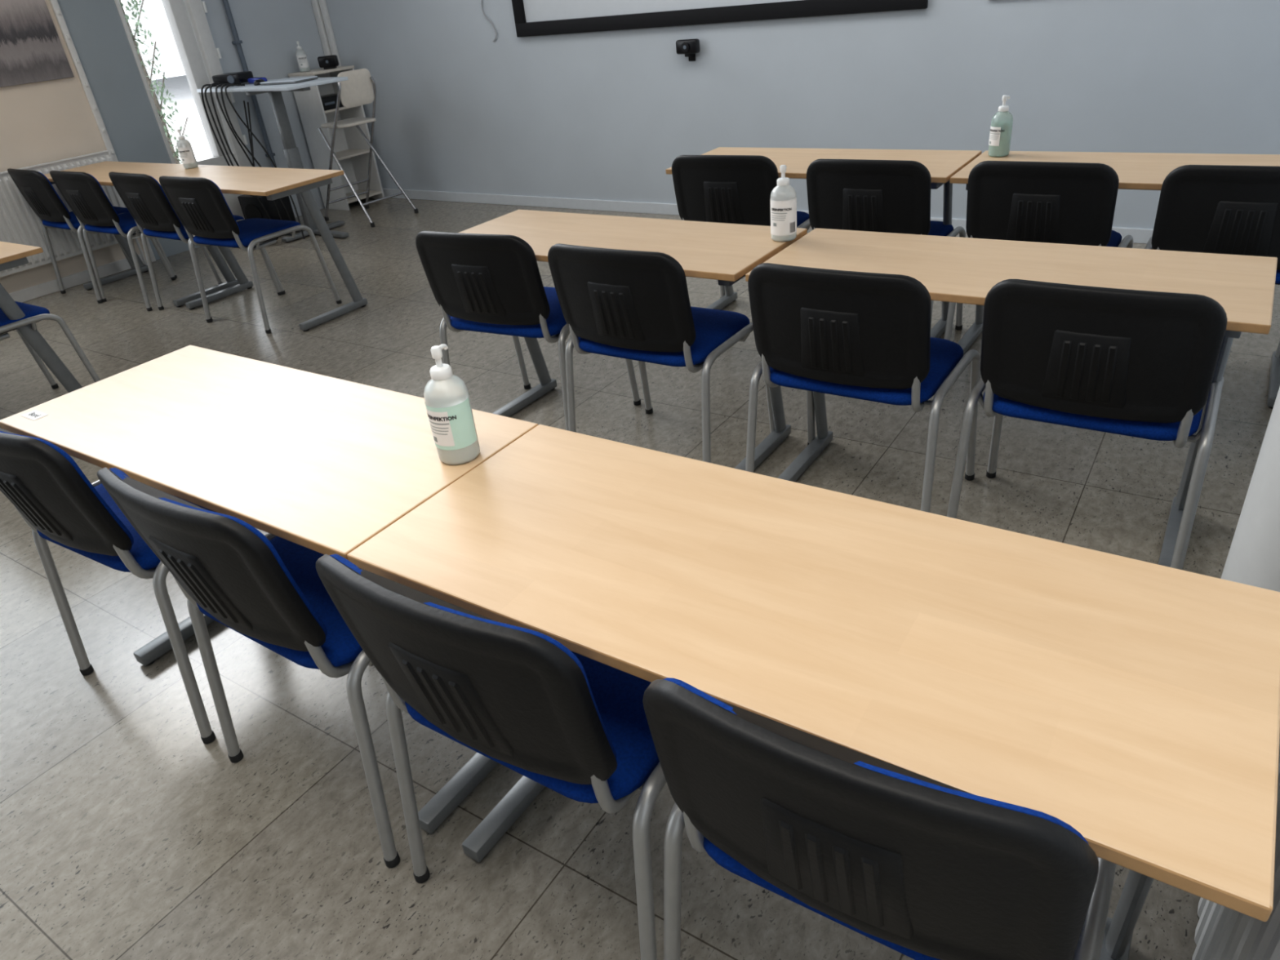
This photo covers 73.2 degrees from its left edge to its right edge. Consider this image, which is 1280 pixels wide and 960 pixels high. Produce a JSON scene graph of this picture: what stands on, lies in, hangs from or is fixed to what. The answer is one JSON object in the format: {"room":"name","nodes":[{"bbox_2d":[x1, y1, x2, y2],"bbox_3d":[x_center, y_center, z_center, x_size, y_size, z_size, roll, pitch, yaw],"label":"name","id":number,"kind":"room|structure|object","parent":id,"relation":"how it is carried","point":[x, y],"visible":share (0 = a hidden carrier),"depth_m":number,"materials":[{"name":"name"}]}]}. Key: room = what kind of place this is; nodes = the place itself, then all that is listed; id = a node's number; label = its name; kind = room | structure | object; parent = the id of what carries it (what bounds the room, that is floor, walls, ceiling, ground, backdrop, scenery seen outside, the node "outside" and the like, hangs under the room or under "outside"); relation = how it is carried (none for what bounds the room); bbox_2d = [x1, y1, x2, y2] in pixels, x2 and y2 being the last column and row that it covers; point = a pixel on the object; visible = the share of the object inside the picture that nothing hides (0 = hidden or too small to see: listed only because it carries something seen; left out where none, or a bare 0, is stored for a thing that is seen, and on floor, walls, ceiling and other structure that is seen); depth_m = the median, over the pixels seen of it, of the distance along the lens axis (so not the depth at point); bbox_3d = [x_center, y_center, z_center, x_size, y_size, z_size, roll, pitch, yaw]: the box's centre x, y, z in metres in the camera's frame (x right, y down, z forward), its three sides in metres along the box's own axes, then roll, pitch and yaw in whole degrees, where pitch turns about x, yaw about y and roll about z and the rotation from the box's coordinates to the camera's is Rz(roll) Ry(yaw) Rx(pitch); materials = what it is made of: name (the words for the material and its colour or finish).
{"room":"classroom","nodes":[
{"label":"classroom","id":0,"kind":"room"},
{"bbox_2d":[0,0,324,293],"bbox_3d":[-4.572,-2.024,4.525,0.100,2.700,7.166,14,36,31],"label":"wall","id":1,"kind":"structure","parent":0,"point":[268,31],"depth_m":6.27,"materials":[{"name":"paint"}]},
{"bbox_2d":[0,0,74,87],"bbox_3d":[-4.165,-2.656,4.813,0.022,0.950,1.600,14,36,31],"label":"print","id":2,"kind":"object","parent":1,"relation":"attached to","point":[32,51],"visible":1,"depth_m":5.36,"materials":[{"name":"grey paper"}]},
{"bbox_2d":[0,150,147,277],"bbox_3d":[-4.050,-1.480,5.405,0.100,0.781,1.762,14,36,31],"label":"panel radiator","id":3,"kind":"object","parent":1,"relation":"attached to","point":[19,223],"visible":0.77,"depth_m":5.57,"materials":[{"name":"white metal"}]},
{"bbox_2d":[0,151,108,174],"bbox_3d":[-4.071,-1.807,5.202,0.056,0.006,1.750,14,36,31],"label":"grille","id":4,"kind":"object","parent":3,"relation":"attached to","point":[85,157],"depth_m":5.61,"materials":[{"name":"white metal"}]},
{"bbox_2d":[8,253,144,302],"bbox_3d":[-4.963,-0.402,4.438,0.014,0.075,5.100,14,36,31],"label":"baseboard","id":5,"kind":"structure","parent":1,"relation":"attached to","point":[73,280],"depth_m":5.83,"materials":[{"name":"white paint"}]},
{"bbox_2d":[48,0,155,262],"bbox_3d":[-3.661,-2.746,5.586,0.036,2.700,0.040,14,36,31],"label":"trim","id":6,"kind":"structure","parent":1,"relation":"attached to","point":[57,11],"depth_m":5.66,"materials":[{"name":"white paint"}]},
{"bbox_2d":[57,0,199,260],"bbox_3d":[-3.445,-2.997,5.974,0.095,2.700,1.000,14,36,31],"label":"wall panel","id":7,"kind":"object","parent":1,"relation":"attached to","point":[95,28],"visible":0.67,"depth_m":5.84,"materials":[{"name":"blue paint"}]},
{"bbox_2d":[114,0,252,219],"bbox_3d":[-3.273,-2.888,6.204,0.154,2.250,0.626,14,36,31],"label":"window","id":8,"kind":"structure","parent":7,"relation":"attached to","point":[198,54],"depth_m":6.26,"materials":[{"name":"white paint"}]},
{"bbox_2d":[222,0,276,167],"bbox_3d":[-3.008,-3.306,6.401,0.060,2.680,0.050,14,36,31],"label":"pipe","id":9,"kind":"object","parent":1,"relation":"attached to","point":[237,41],"depth_m":6.50,"materials":[{"name":"grey metal"}]},
{"bbox_2d":[0,197,1279,959],"bbox_3d":[-1.507,-0.118,3.487,7.070,0.100,7.266,14,36,31],"label":"floor","id":10,"kind":"structure","parent":0,"point":[125,834],"depth_m":2.18,"materials":[{"name":"grey tile"}]},
{"bbox_2d":[0,241,82,392],"bbox_3d":[-3.061,-0.657,3.871,1.198,0.730,0.484,14,36,31],"label":"table","id":11,"kind":"object","parent":10,"relation":"on","point":[11,255],"visible":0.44,"depth_m":3.61,"materials":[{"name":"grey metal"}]},
{"bbox_2d":[0,301,100,388],"bbox_3d":[-2.808,-0.617,3.674,0.561,0.811,0.561,14,36,31],"label":"chair","id":12,"kind":"object","parent":10,"relation":"on","point":[33,313],"visible":0.69,"depth_m":3.69,"materials":[{"name":"silver metal"}]},
{"bbox_2d":[7,168,175,303],"bbox_3d":[-3.531,-1.631,5.537,0.561,0.811,0.561,16,37,33],"label":"chair","id":13,"kind":"object","parent":10,"relation":"on","point":[37,189],"visible":0.66,"depth_m":5.27,"materials":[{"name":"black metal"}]},
{"bbox_2d":[38,171,71,217],"bbox_3d":[-3.679,-1.744,5.271,0.464,0.310,0.100,16,37,33],"label":"backrest cushion","id":14,"kind":"object","parent":13,"relation":"on","point":[51,205],"depth_m":5.19,"materials":[{"name":"black plastic"}]},
{"bbox_2d":[0,428,215,743],"bbox_3d":[-1.173,0.113,2.128,0.561,0.811,0.561,13,35,29],"label":"chair","id":15,"kind":"object","parent":10,"relation":"on","point":[42,482],"visible":0.64,"depth_m":1.83,"materials":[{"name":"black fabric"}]},
{"bbox_2d":[0,431,133,545],"bbox_3d":[-1.304,0.003,1.853,0.464,0.310,0.100,13,35,29],"label":"backrest cushion","id":16,"kind":"object","parent":15,"relation":"on","point":[48,489],"depth_m":1.76,"materials":[{"name":"black plastic"}]},
{"bbox_2d":[49,170,222,311],"bbox_3d":[-3.091,-1.527,5.278,0.561,0.811,0.561,14,36,31],"label":"chair","id":17,"kind":"object","parent":10,"relation":"on","point":[83,193],"visible":0.77,"depth_m":5.02,"materials":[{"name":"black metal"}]},
{"bbox_2d":[87,173,119,222],"bbox_3d":[-3.229,-1.638,5.007,0.464,0.310,0.100,14,36,31],"label":"backrest cushion","id":18,"kind":"object","parent":17,"relation":"on","point":[100,209],"depth_m":4.92,"materials":[{"name":"black plastic"}]},
{"bbox_2d":[44,160,239,307],"bbox_3d":[-3.150,-1.570,5.442,1.198,0.730,0.484,14,36,31],"label":"table","id":19,"kind":"object","parent":10,"relation":"on","point":[100,171],"visible":0.55,"depth_m":5.36,"materials":[{"name":"beige wood"}]},
{"bbox_2d":[176,128,198,168],"bbox_3d":[-2.661,-1.938,5.040,0.078,0.216,0.078,-8,30,-3],"label":"pump bottle","id":20,"kind":"object","parent":19,"relation":"on","point":[184,148],"visible":1,"depth_m":5.03,"materials":[{"name":"plastic"}]},
{"bbox_2d":[108,171,285,319],"bbox_3d":[-2.575,-1.416,4.993,0.561,0.811,0.561,15,37,32],"label":"chair","id":21,"kind":"object","parent":10,"relation":"on","point":[143,196],"visible":0.64,"depth_m":4.70,"materials":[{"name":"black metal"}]},
{"bbox_2d":[149,175,181,226],"bbox_3d":[-2.719,-1.528,4.726,0.464,0.310,0.100,15,37,32],"label":"backrest cushion","id":22,"kind":"object","parent":21,"relation":"on","point":[162,214],"depth_m":4.64,"materials":[{"name":"black plastic"}]},
{"bbox_2d":[97,466,399,867],"bbox_3d":[-0.623,0.249,1.794,0.561,0.811,0.561,15,36,31],"label":"chair","id":23,"kind":"object","parent":10,"relation":"on","point":[268,589],"visible":0.69,"depth_m":1.49,"materials":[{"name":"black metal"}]},
{"bbox_2d":[109,467,327,635],"bbox_3d":[-0.764,0.137,1.525,0.464,0.310,0.100,15,36,31],"label":"backrest cushion","id":24,"kind":"object","parent":23,"relation":"on","point":[226,565],"depth_m":1.43,"materials":[{"name":"black plastic"}]},
{"bbox_2d":[159,175,342,333],"bbox_3d":[-2.135,-1.294,4.703,0.561,0.811,0.561,13,36,30],"label":"chair","id":25,"kind":"object","parent":10,"relation":"on","point":[199,204],"visible":1,"depth_m":4.47,"materials":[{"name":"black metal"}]},
{"bbox_2d":[209,179,239,233],"bbox_3d":[-2.270,-1.404,4.430,0.464,0.310,0.100,13,36,30],"label":"backrest cushion","id":26,"kind":"object","parent":25,"relation":"on","point":[222,220],"depth_m":4.35,"materials":[{"name":"black plastic"}]},
{"bbox_2d":[155,164,367,331],"bbox_3d":[-2.147,-1.319,4.829,1.198,0.730,0.484,14,36,31],"label":"table","id":27,"kind":"object","parent":10,"relation":"on","point":[273,183],"visible":0.86,"depth_m":4.61,"materials":[{"name":"beige wood"}]},
{"bbox_2d":[237,194,295,221],"bbox_3d":[-2.878,-2.068,6.668,0.260,0.300,0.266,11,34,27],"label":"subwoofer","id":28,"kind":"object","parent":10,"relation":"on","point":[251,206],"visible":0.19,"depth_m":6.56,"materials":[{"name":"black plastic"}]},
{"bbox_2d":[0,345,537,833],"bbox_3d":[-0.795,0.191,2.005,1.198,0.730,0.484,14,36,31],"label":"table","id":29,"kind":"object","parent":10,"relation":"on","point":[324,464],"visible":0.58,"depth_m":1.75,"materials":[{"name":"brown wood"}]},
{"bbox_2d":[21,409,48,420],"bbox_3d":[-1.381,-0.148,1.966,0.064,0.001,0.032,14,36,31],"label":"sticker","id":30,"kind":"object","parent":29,"relation":"on","point":[34,415],"visible":1,"depth_m":1.97,"materials":[{"name":"paper"}]},
{"bbox_2d":[423,343,479,465],"bbox_3d":[-0.343,-0.137,1.541,0.078,0.216,0.078,7,33,21],"label":"pump bottle","id":31,"kind":"object","parent":29,"relation":"on","point":[446,397],"visible":1,"depth_m":1.52,"materials":[{"name":"plastic"}]},
{"bbox_2d":[428,419,448,442],"bbox_3d":[-0.358,-0.085,1.537,0.050,0.040,0.009,13,36,30],"label":"print","id":32,"kind":"object","parent":31,"relation":"attached to","point":[439,428],"depth_m":1.53,"materials":[{"name":"grey paper"}]},
{"bbox_2d":[196,76,348,242],"bbox_3d":[-2.546,-2.335,6.308,1.150,1.044,0.520,17,37,34],"label":"desk","id":33,"kind":"object","parent":10,"relation":"on","point":[291,153],"visible":0.76,"depth_m":6.14,"materials":[{"name":"metal"}]},
{"bbox_2d":[200,84,255,196],"bbox_3d":[-2.872,-2.438,6.205,0.401,0.766,0.181,14,36,31],"label":"cable","id":34,"kind":"object","parent":33,"relation":"hanging from","point":[205,85],"visible":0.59,"depth_m":6.11,"materials":[{"name":"rubber"}]},
{"bbox_2d":[204,84,254,166],"bbox_3d":[-2.878,-2.455,6.133,0.183,0.646,0.395,-29,37,-33],"label":"cable","id":35,"kind":"object","parent":33,"relation":"hanging from","point":[208,86],"visible":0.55,"depth_m":6.08,"materials":[{"name":"rubber"}]},
{"bbox_2d":[212,71,253,84],"bbox_3d":[-2.936,-2.891,6.215,0.220,0.075,0.190,2,31,14],"label":"projector","id":36,"kind":"object","parent":33,"relation":"on","point":[237,77],"visible":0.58,"depth_m":6.15,"materials":[{"name":"plastic"}]},
{"bbox_2d":[209,82,271,219],"bbox_3d":[-2.869,-2.310,6.282,0.142,1.083,0.190,14,36,31],"label":"cable","id":37,"kind":"object","parent":33,"relation":"hanging from","point":[214,83],"visible":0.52,"depth_m":6.12,"materials":[{"name":"rubber"}]},
{"bbox_2d":[215,84,282,220],"bbox_3d":[-2.808,-2.292,6.252,0.182,1.070,0.182,14,36,31],"label":"cable","id":38,"kind":"object","parent":33,"relation":"hanging from","point":[220,85],"visible":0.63,"depth_m":6.09,"materials":[{"name":"rubber"}]},
{"bbox_2d":[220,83,291,221],"bbox_3d":[-2.747,-2.276,6.211,0.192,1.074,0.197,14,36,31],"label":"cable","id":39,"kind":"object","parent":33,"relation":"hanging from","point":[225,84],"visible":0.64,"depth_m":6.05,"materials":[{"name":"plastic"}]},
{"bbox_2d":[247,77,266,83],"bbox_3d":[-2.728,-2.850,6.145,0.180,0.037,0.070,22,40,39],"label":"case","id":40,"kind":"object","parent":33,"relation":"on","point":[251,80],"visible":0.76,"depth_m":6.12,"materials":[{"name":"blue plastic"}]},
{"bbox_2d":[253,78,264,85],"bbox_3d":[-2.648,-2.769,5.994,0.060,0.035,0.100,-3,30,5],"label":"mouse","id":41,"kind":"object","parent":33,"relation":"on","point":[257,82],"visible":0.82,"depth_m":5.96,"materials":[{"name":"plastic"}]},
{"bbox_2d":[224,84,305,239],"bbox_3d":[-2.664,-2.252,6.161,0.271,1.066,0.189,14,36,31],"label":"cable","id":42,"kind":"object","parent":33,"relation":"hanging from","point":[230,85],"visible":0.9,"depth_m":6.02,"materials":[{"name":"rubber"}]},
{"bbox_2d":[260,75,317,84],"bbox_3d":[-2.407,-2.739,5.911,0.320,0.018,0.220,9,33,24],"label":"laptop","id":43,"kind":"object","parent":33,"relation":"on","point":[288,80],"visible":1,"depth_m":5.85,"materials":[{"name":"grey metal"}]},
{"bbox_2d":[288,65,384,210],"bbox_3d":[-2.495,-2.825,7.143,0.308,1.050,0.414,14,36,31],"label":"shelf unit","id":44,"kind":"object","parent":10,"relation":"on","point":[352,150],"visible":0.77,"depth_m":7.16,"materials":[{"name":"white paint"}]},
{"bbox_2d":[295,40,310,71],"bbox_3d":[-2.650,-3.315,6.747,0.078,0.216,0.078,-19,33,-20],"label":"pump bottle","id":45,"kind":"object","parent":44,"relation":"on","point":[301,56],"visible":1,"depth_m":6.73,"materials":[{"name":"plastic"}]},
{"bbox_2d":[317,54,338,69],"bbox_3d":[-2.461,-3.301,6.811,0.150,0.092,0.077,-6,30,1],"label":"speaker","id":46,"kind":"object","parent":44,"relation":"on","point":[326,62],"visible":1,"depth_m":6.79},
{"bbox_2d":[317,68,417,227],"bbox_3d":[-2.199,-2.557,6.619,0.642,1.063,0.460,17,37,34],"label":"bar stool","id":47,"kind":"object","parent":10,"relation":"on","point":[358,90],"visible":1,"depth_m":6.46,"materials":[{"name":"silver metal"}]},
{"bbox_2d":[315,554,666,959],"bbox_3d":[-0.118,0.375,1.486,0.561,0.811,0.561,14,36,31],"label":"chair","id":48,"kind":"object","parent":10,"relation":"on","point":[572,724],"visible":0.8,"depth_m":1.18,"materials":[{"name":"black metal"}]},
{"bbox_2d":[329,554,616,759],"bbox_3d":[-0.256,0.264,1.215,0.464,0.310,0.100,14,36,31],"label":"backrest cushion","id":49,"kind":"object","parent":48,"relation":"on","point":[502,691],"depth_m":1.13,"materials":[{"name":"black plastic"}]},
{"bbox_2d":[415,231,640,431],"bbox_3d":[-0.406,-0.565,3.141,0.561,0.811,0.561,11,34,27],"label":"chair","id":50,"kind":"object","parent":10,"relation":"on","point":[487,283],"visible":0.74,"depth_m":2.85,"materials":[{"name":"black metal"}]},
{"bbox_2d":[459,209,807,471],"bbox_3d":[-0.070,-0.492,3.035,1.198,0.730,0.484,14,36,31],"label":"table","id":51,"kind":"object","parent":10,"relation":"on","point":[723,252],"visible":0.6,"depth_m":2.85,"materials":[{"name":"beige wood"}]},
{"bbox_2d":[769,164,796,241],"bbox_3d":[0.429,-0.830,2.578,0.078,0.216,0.078,7,33,21],"label":"pump bottle","id":52,"kind":"object","parent":51,"relation":"on","point":[783,199],"visible":1,"depth_m":2.56,"materials":[{"name":"plastic"}]},
{"bbox_2d":[771,212,786,226],"bbox_3d":[0.414,-0.778,2.575,0.050,0.040,0.009,13,36,30],"label":"print","id":53,"kind":"object","parent":52,"relation":"on","point":[778,219],"depth_m":2.57,"materials":[{"name":"grey paper"}]},
{"bbox_2d":[547,243,774,462],"bbox_3d":[0.076,-0.429,2.821,0.561,0.811,0.561,14,36,31],"label":"chair","id":54,"kind":"object","parent":10,"relation":"on","point":[623,304],"visible":0.88,"depth_m":2.56,"materials":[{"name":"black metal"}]},
{"bbox_2d":[671,155,810,297],"bbox_3d":[0.483,-1.085,3.864,0.561,0.811,0.561,12,35,28],"label":"chair","id":55,"kind":"object","parent":10,"relation":"on","point":[717,188],"visible":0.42,"depth_m":3.54,"materials":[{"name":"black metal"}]},
{"bbox_2d":[346,424,1279,959],"bbox_3d":[0.206,0.442,1.393,1.198,0.730,0.484,14,36,31],"label":"table","id":56,"kind":"object","parent":10,"relation":"on","point":[1133,704],"visible":0.82,"depth_m":1.09,"materials":[{"name":"beige wood"}]},
{"bbox_2d":[666,146,982,337],"bbox_3d":[0.775,-1.021,3.779,1.198,0.730,0.484,14,36,31],"label":"table","id":57,"kind":"object","parent":10,"relation":"on","point":[942,165],"visible":0.43,"depth_m":3.58,"materials":[{"name":"beige wood"}]},
{"bbox_2d":[745,262,980,512],"bbox_3d":[0.636,-0.283,2.468,0.561,0.811,0.561,14,36,31],"label":"chair","id":58,"kind":"object","parent":10,"relation":"on","point":[863,335],"visible":0.91,"depth_m":2.20,"materials":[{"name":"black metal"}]},
{"bbox_2d":[642,677,1116,959],"bbox_3d":[0.355,0.486,1.209,0.561,0.811,0.561,13,36,30],"label":"chair","id":59,"kind":"object","parent":10,"relation":"on","point":[921,867],"visible":0.76,"depth_m":0.87,"materials":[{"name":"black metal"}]},
{"bbox_2d":[664,677,1088,844],"bbox_3d":[0.220,0.376,0.936,0.464,0.310,0.100,13,36,30],"label":"backrest cushion","id":60,"kind":"object","parent":59,"relation":"on","point":[723,794],"depth_m":0.87,"materials":[{"name":"black plastic"}]},
{"bbox_2d":[806,159,965,329],"bbox_3d":[0.992,-0.940,3.522,0.561,0.811,0.561,14,36,31],"label":"chair","id":61,"kind":"object","parent":10,"relation":"on","point":[883,196],"visible":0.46,"depth_m":3.20,"materials":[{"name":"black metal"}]},
{"bbox_2d":[745,227,1277,567],"bbox_3d":[0.954,-0.240,2.416,1.198,0.730,0.484,14,36,31],"label":"table","id":62,"kind":"object","parent":10,"relation":"on","point":[955,269],"visible":0.58,"depth_m":2.21,"materials":[{"name":"beige wood"}]},
{"bbox_2d":[943,160,1133,340],"bbox_3d":[1.505,-0.824,3.228,0.561,0.811,0.561,15,36,31],"label":"chair","id":63,"kind":"object","parent":10,"relation":"on","point":[1074,203],"visible":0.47,"depth_m":2.91,"materials":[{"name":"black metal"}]},
{"bbox_2d":[946,279,1227,569],"bbox_3d":[1.147,-0.179,2.196,0.561,0.811,0.561,14,36,31],"label":"chair","id":64,"kind":"object","parent":10,"relation":"on","point":[1142,364],"visible":0.9,"depth_m":1.92,"materials":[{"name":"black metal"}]},
{"bbox_2d":[950,151,1279,408],"bbox_3d":[1.786,-0.768,3.161,1.198,0.730,0.484,14,36,31],"label":"table","id":65,"kind":"object","parent":10,"relation":"on","point":[1135,171],"visible":0.48,"depth_m":3.05,"materials":[{"name":"beige wood"}]},
{"bbox_2d":[987,94,1013,156],"bbox_3d":[1.383,-1.355,3.297,0.078,0.216,0.078,-25,35,-29],"label":"pump bottle","id":66,"kind":"object","parent":65,"relation":"on","point":[1001,128],"visible":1,"depth_m":3.28,"materials":[{"name":"green plastic"}]},
{"bbox_2d":[989,132,999,144],"bbox_3d":[1.356,-1.309,3.306,0.009,0.040,0.050,-18,32,-20],"label":"print","id":67,"kind":"object","parent":66,"relation":"attached to","point":[993,136],"depth_m":3.30,"materials":[{"name":"grey paper"}]},
{"bbox_2d":[1144,164,1279,284],"bbox_3d":[1.999,-0.700,2.926,0.561,0.811,0.561,14,36,31],"label":"chair","id":68,"kind":"object","parent":10,"relation":"on","point":[1218,209],"visible":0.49,"depth_m":2.65,"materials":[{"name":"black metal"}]},
{"bbox_2d":[325,0,1279,229],"bbox_3d":[0.310,-2.997,5.279,7.070,2.700,0.100,14,36,31],"label":"wall","id":69,"kind":"structure","parent":0,"point":[602,115],"depth_m":5.11,"materials":[{"name":"paint"}]},
{"bbox_2d":[311,0,341,66],"bbox_3d":[-2.544,-3.665,6.947,0.123,2.700,0.048,14,36,31],"label":"trim","id":70,"kind":"structure","parent":69,"relation":"attached to","point":[322,16],"depth_m":6.94,"materials":[{"name":"white paint"}]},
{"bbox_2d":[480,0,497,42],"bbox_3d":[-1.103,-3.584,5.900,0.105,1.054,0.013,14,36,31],"label":"cable","id":71,"kind":"object","parent":69,"relation":"attached to","point":[482,0],"visible":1,"depth_m":6.09,"materials":[{"name":"grey plastic"}]},
{"bbox_2d":[675,38,699,61],"bbox_3d":[0.301,-2.674,5.368,0.150,0.127,0.086,14,36,31],"label":"camera","id":72,"kind":"object","parent":69,"relation":"attached to","point":[689,47],"visible":1,"depth_m":5.33,"materials":[{"name":"black plastic"}]},
{"bbox_2d":[511,0,928,37],"bbox_3d":[0.260,-3.493,4.887,2.840,1.620,0.033,14,36,31],"label":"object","id":73,"kind":"object","parent":69,"relation":"attached to","point":[531,17],"visible":1,"depth_m":5.37,"materials":[{"name":"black plastic"}]},
{"bbox_2d":[382,188,1153,243],"bbox_3d":[0.402,-1.843,5.900,6.869,0.075,0.014,14,36,31],"label":"baseboard","id":74,"kind":"structure","parent":69,"relation":"attached to","point":[1139,235],"depth_m":6.45,"materials":[{"name":"paint"}]},
{"bbox_2d":[1220,386,1279,591],"bbox_3d":[1.079,-0.591,1.035,0.260,2.700,0.260,14,36,31],"label":"wall pillar","id":75,"kind":"structure","parent":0,"point":[1253,558],"depth_m":1.42,"materials":[{"name":"white paint"}]},
{"label":"outside","id":76,"kind":"structure","parent":0,"visible":0},
{"bbox_2d":[151,75,212,162],"bbox_3d":[-10.322,-7.106,17.100,24.450,0.070,30.000,14,36,31],"label":"ground","id":77,"kind":"structure","parent":76,"point":[179,86],"depth_m":16.84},
{"bbox_2d":[119,0,188,164],"bbox_3d":[-4.213,-3.546,7.232,0.449,2.620,0.441,14,36,31],"label":"shrub","id":78,"kind":"object","parent":77,"relation":"on","point":[175,153],"visible":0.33,"depth_m":7.32,"materials":[{"name":"green plant"}]},
{"bbox_3d":[1.243,-0.569,0.969,0.100,2.700,7.166,14,36,31],"label":"wall","id":79,"kind":"structure","parent":0,"visible":0},
{"bbox_2d":[1191,739,1279,959],"bbox_3d":[0.588,0.796,0.741,0.190,0.706,1.672,14,36,31],"label":"panel radiator","id":80,"kind":"object","parent":79,"relation":"attached to","point":[1222,932],"visible":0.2,"depth_m":1.04,"materials":[{"name":"white metal"}]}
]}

